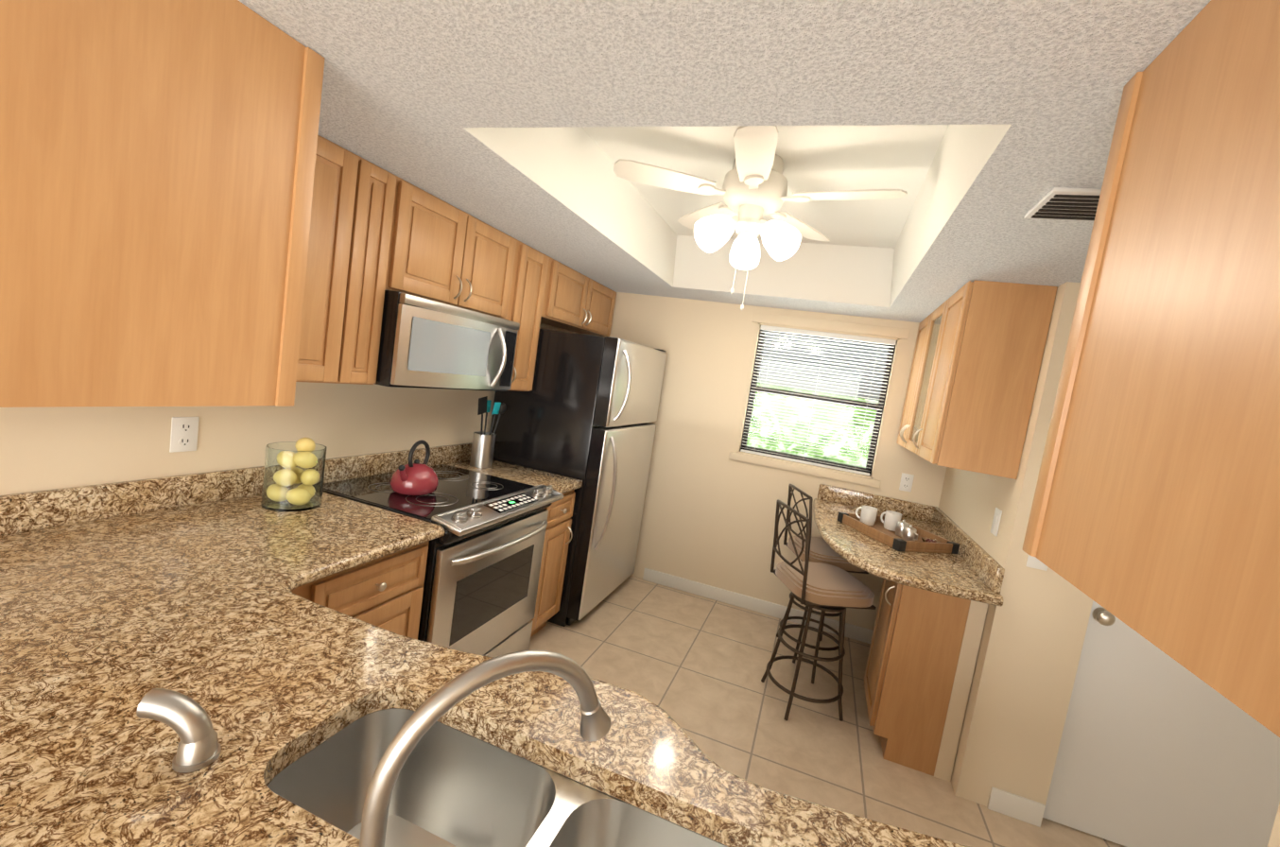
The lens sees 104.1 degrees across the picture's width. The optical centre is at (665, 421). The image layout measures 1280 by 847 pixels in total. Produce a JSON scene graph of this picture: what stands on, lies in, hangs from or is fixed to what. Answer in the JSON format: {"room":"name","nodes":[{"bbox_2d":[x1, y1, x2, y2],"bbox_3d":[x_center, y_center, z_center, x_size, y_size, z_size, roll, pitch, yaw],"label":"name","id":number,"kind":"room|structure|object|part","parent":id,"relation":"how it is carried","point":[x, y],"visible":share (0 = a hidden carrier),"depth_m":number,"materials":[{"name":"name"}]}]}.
{"room":"kitchen","nodes":[
{"label":"kitchen","id":0,"kind":"room"},
{"bbox_2d":[0,322,577,495],"bbox_3d":[-1.653,-0.179,1.516,0.120,2.750,5.606,10,5,17],"label":"wall","id":1,"kind":"structure","parent":0,"point":[50,448],"depth_m":1.74,"materials":[{"name":"beige paint"}]},
{"bbox_2d":[0,0,324,407],"bbox_3d":[-1.326,-0.485,0.892,0.755,0.809,0.840,10,5,17],"label":"upper cabinet","id":2,"kind":"object","parent":1,"relation":"attached to","point":[157,164],"visible":1,"depth_m":0.91,"materials":[{"name":"brown wood"}]},
{"bbox_2d":[169,416,199,452],"bbox_3d":[-1.584,0.042,1.643,0.008,0.116,0.072,10,5,17],"label":"outlet","id":3,"kind":"object","parent":1,"relation":"attached to","point":[183,435],"visible":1,"depth_m":1.64,"materials":[{"name":"white plastic"}]},
{"bbox_2d":[295,134,379,384],"bbox_3d":[-1.318,-0.550,1.644,0.302,0.805,0.450,10,5,17],"label":"upper cabinet","id":4,"kind":"object","parent":1,"relation":"attached to","point":[343,200],"depth_m":1.72,"materials":[{"name":"brown wood"}]},
{"bbox_2d":[356,167,420,384],"bbox_3d":[-1.236,-0.559,1.898,0.302,0.805,0.295,10,5,17],"label":"upper cabinet","id":5,"kind":"object","parent":1,"relation":"attached to","point":[375,232],"depth_m":1.91,"materials":[{"name":"brown wood"}]},
{"bbox_2d":[409,189,522,320],"bbox_3d":[-1.067,-0.762,2.318,0.302,0.426,0.768,10,5,17],"label":"upper cabinet","id":6,"kind":"object","parent":1,"relation":"attached to","point":[460,260],"depth_m":2.27,"materials":[{"name":"brown wood"}]},
{"bbox_2d":[374,290,519,391],"bbox_3d":[-1.050,-0.351,2.327,0.468,0.371,0.760,10,5,17],"label":"over-the-range microwave","id":7,"kind":"object","parent":6,"relation":"attached to","point":[426,343],"visible":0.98,"depth_m":2.11,"materials":[{"name":"silver metal"}]},
{"bbox_2d":[507,242,553,391],"bbox_3d":[-0.939,-0.594,2.823,0.302,0.805,0.384,10,5,17],"label":"upper cabinet","id":8,"kind":"object","parent":1,"relation":"attached to","point":[535,268],"depth_m":2.84,"materials":[{"name":"brown wood"}]},
{"bbox_2d":[545,259,616,336],"bbox_3d":[-0.691,-0.842,3.468,0.302,0.352,1.011,10,5,17],"label":"upper cabinet","id":9,"kind":"object","parent":1,"relation":"attached to","point":[579,303],"depth_m":3.37,"materials":[{"name":"brown wood"}]},
{"bbox_2d":[238,0,1210,322],"bbox_3d":[0.578,-0.775,0.777,4.550,0.350,5.606,10,5,17],"label":"ceiling","id":10,"kind":"structure","parent":0,"point":[412,91],"depth_m":1.18,"materials":[{"name":"white paint"}]},
{"bbox_2d":[613,125,907,311],"bbox_3d":[0.343,-0.740,1.981,1.069,0.593,1.068,10,5,17],"label":"ceiling fan","id":11,"kind":"object","parent":10,"relation":"hanging from","point":[752,191],"visible":1,"depth_m":1.91,"materials":[{"name":"beige"}]},
{"bbox_2d":[1024,187,1101,221],"bbox_3d":[1.073,-0.557,1.290,0.190,0.016,0.190,10,5,17],"label":"ceiling vent","id":12,"kind":"object","parent":10,"relation":"in","point":[1063,203],"visible":0.56,"depth_m":1.28,"materials":[{"name":"white metal"}]},
{"bbox_2d":[577,292,946,630],"bbox_3d":[0.549,-0.031,3.697,3.020,2.750,0.120,10,5,17],"label":"wall","id":13,"kind":"structure","parent":0,"point":[709,513],"depth_m":3.69,"materials":[{"name":"beige paint"}]},
{"bbox_2d":[728,312,909,487],"bbox_3d":[1.047,-0.169,3.510,1.030,1.068,0.122,10,5,17],"label":"window","id":14,"kind":"structure","parent":13,"relation":"in","point":[769,444],"depth_m":3.52,"materials":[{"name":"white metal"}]},
{"bbox_2d":[740,325,896,475],"bbox_3d":[1.043,-0.162,3.501,0.900,0.927,0.042,10,5,17],"label":"window blinds","id":15,"kind":"object","parent":14,"relation":"attached to","point":[824,335],"visible":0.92,"depth_m":3.48,"materials":[{"name":"white plastic"}]},
{"bbox_2d":[642,568,1045,827],"bbox_3d":[0.685,1.400,2.970,2.230,0.095,1.279,10,5,17],"label":"baseboard","id":16,"kind":"structure","parent":13,"relation":"attached to","point":[1016,806],"depth_m":3.54,"materials":[{"name":"white"}]},
{"bbox_2d":[899,472,914,492],"bbox_3d":[1.597,0.405,3.308,0.072,0.116,0.008,10,5,17],"label":"outlet","id":17,"kind":"object","parent":13,"relation":"attached to","point":[906,482],"visible":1,"depth_m":3.31,"materials":[{"name":"white plastic"}]},
{"bbox_2d":[528,575,1125,846],"bbox_3d":[0.153,1.566,1.017,4.460,0.060,5.636,10,5,17],"label":"floor","id":18,"kind":"structure","parent":0,"point":[693,666],"depth_m":2.56,"materials":[{"name":"tile"}]},
{"bbox_2d":[322,464,563,657],"bbox_3d":[-1.056,0.750,2.330,0.764,0.960,0.765,10,5,17],"label":"range","id":19,"kind":"object","parent":18,"relation":"on","point":[482,571],"visible":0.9,"depth_m":2.15,"materials":[{"name":"silver metal"}]},
{"bbox_2d":[389,440,438,496],"bbox_3d":[-1.085,0.192,2.147,0.192,0.226,0.224,10,5,17],"label":"kettle","id":20,"kind":"object","parent":19,"relation":"on","point":[416,477],"visible":1,"depth_m":2.10,"materials":[{"name":"red metal"}]},
{"bbox_2d":[0,442,969,846],"bbox_3d":[-0.303,0.903,1.520,2.774,1.025,2.562,10,5,17],"label":"countertop","id":21,"kind":"structure","parent":18,"relation":"on","point":[299,664],"depth_m":0.91,"materials":[{"name":"stone"}]},
{"bbox_3d":[-0.706,0.442,0.727,0.094,0.104,0.073,10,5,17],"label":"faucet handle","id":22,"kind":"part","parent":21,"relation":"part of","materials":[{"name":"silver metal"}]},
{"bbox_2d":[260,437,327,511],"bbox_3d":[-1.339,0.180,1.804,0.176,0.246,0.176,10,5,17],"label":"vase","id":23,"kind":"object","parent":21,"relation":"on","point":[293,475],"visible":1,"depth_m":1.74,"materials":[{"name":"clear glass"}]},
{"bbox_2d":[359,650,611,846],"bbox_3d":[-0.196,0.422,0.577,0.301,0.322,0.052,5,6,-39],"label":"faucet","id":24,"kind":"object","parent":21,"relation":"on","point":[596,723],"visible":1,"depth_m":0.52,"materials":[{"name":"silver metal"}]},
{"bbox_2d":[469,396,506,467],"bbox_3d":[-1.035,0.054,2.843,0.125,0.410,0.236,10,5,17],"label":"utensil crock","id":25,"kind":"object","parent":21,"relation":"on","point":[482,450],"visible":1,"depth_m":2.82,"materials":[{"name":"silver metal"}]},
{"bbox_2d":[490,328,666,626],"bbox_3d":[-0.591,0.312,3.428,0.850,1.777,0.891,10,5,17],"label":"fridge","id":26,"kind":"object","parent":18,"relation":"on","point":[585,409],"visible":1,"depth_m":2.99,"materials":[{"name":"silver metal"}]},
{"bbox_2d":[761,499,876,721],"bbox_3d":[0.772,0.963,2.601,0.559,1.037,0.538,10,5,17],"label":"bar stool","id":27,"kind":"object","parent":18,"relation":"on","point":[822,587],"visible":1,"depth_m":2.49,"materials":[{"name":"brown metal"}]},
{"bbox_2d":[776,484,869,663],"bbox_3d":[0.961,0.946,3.131,0.547,1.037,0.520,10,5,17],"label":"bar stool","id":28,"kind":"object","parent":18,"relation":"on","point":[821,550],"visible":0.56,"depth_m":3.01,"materials":[{"name":"brown metal"}]},
{"bbox_2d":[812,484,1004,781],"bbox_3d":[1.135,1.018,2.768,0.771,1.017,1.359,10,5,17],"label":"base cabinet","id":29,"kind":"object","parent":18,"relation":"on","point":[931,613],"depth_m":2.25,"materials":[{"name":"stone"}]},
{"bbox_2d":[837,511,959,553],"bbox_3d":[1.254,0.602,2.731,0.384,0.052,0.484,7,5,-18],"label":"serving tray","id":30,"kind":"object","parent":29,"relation":"on","point":[877,530],"visible":0.69,"depth_m":2.60,"materials":[{"name":"brown wood"}]},
{"bbox_2d":[855,505,882,525],"bbox_3d":[1.156,0.536,2.863,0.086,0.096,0.109,8,5,-13],"label":"mug","id":31,"kind":"object","parent":30,"relation":"on","point":[868,515],"depth_m":2.82,"materials":[{"name":"white ceramic"}]},
{"bbox_2d":[882,510,902,530],"bbox_3d":[1.279,0.559,2.824,0.087,0.096,0.109,9,5,-1],"label":"mug","id":32,"kind":"object","parent":30,"relation":"on","point":[887,523],"depth_m":2.80,"materials":[{"name":"white ceramic"}]},
{"bbox_2d":[889,514,923,541],"bbox_3d":[1.280,0.580,2.648,0.073,0.088,0.187,9,5,5],"label":"teapot","id":33,"kind":"object","parent":30,"relation":"on","point":[903,529],"depth_m":2.68,"materials":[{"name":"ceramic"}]},
{"bbox_2d":[922,536,940,542],"bbox_3d":[1.379,0.630,2.595,0.089,0.028,0.089,9,5,8],"label":"tray","id":34,"kind":"object","parent":30,"relation":"on","point":[929,540],"depth_m":2.60,"materials":[{"name":"wood"}]},
{"bbox_2d":[986,566,1093,806],"bbox_3d":[2.245,0.388,1.837,1.410,2.750,0.120,10,5,17],"label":"wall","id":35,"kind":"structure","parent":0,"point":[1049,657],"depth_m":2.03,"materials":[{"name":"beige paint"}]},
{"bbox_2d":[1025,554,1047,570],"bbox_3d":[1.506,0.538,2.007,0.072,0.116,0.018,10,5,17],"label":"light switch","id":36,"kind":"object","parent":35,"relation":"attached to","point":[1033,562],"visible":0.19,"depth_m":2.02,"materials":[{"name":"white plastic"}]},
{"bbox_2d":[1042,601,1279,846],"bbox_3d":[2.113,0.721,1.870,0.855,2.040,0.092,10,5,17],"label":"entry door","id":37,"kind":"structure","parent":35,"relation":"in","point":[1158,748],"depth_m":1.96,"materials":[{"name":"white paint"}]},
{"bbox_3d":[1.752,0.677,1.966,0.062,0.261,0.057,10,5,17],"label":"entry door knob","id":38,"kind":"part","parent":37,"relation":"part of","materials":[{"name":"silver metal"}]},
{"bbox_2d":[938,281,1279,846],"bbox_3d":[1.055,0.314,0.601,0.120,2.750,5.486,10,5,17],"label":"wall","id":39,"kind":"structure","parent":0,"point":[970,501],"depth_m":2.08,"materials":[{"name":"beige paint"}]},
{"bbox_2d":[896,280,1057,479],"bbox_3d":[1.544,-0.205,2.677,0.360,0.802,1.193,10,5,17],"label":"upper cabinet","id":40,"kind":"object","parent":39,"relation":"attached to","point":[976,366],"visible":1,"depth_m":2.12,"materials":[{"name":"brown wood"}]},
{"bbox_2d":[990,507,1002,536],"bbox_3d":[1.474,0.447,2.226,0.009,0.116,0.072,10,5,17],"label":"light switch","id":41,"kind":"object","parent":39,"relation":"attached to","point":[995,521],"visible":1,"depth_m":2.21,"materials":[{"name":"white plastic"}]},
{"bbox_2d":[1022,0,1279,737],"bbox_3d":[0.758,-0.113,0.333,0.420,0.819,1.025,10,5,17],"label":"upper cabinet","id":42,"kind":"object","parent":39,"relation":"attached to","point":[1154,517],"visible":1,"depth_m":0.60,"materials":[{"name":"brown wood"}]}
]}

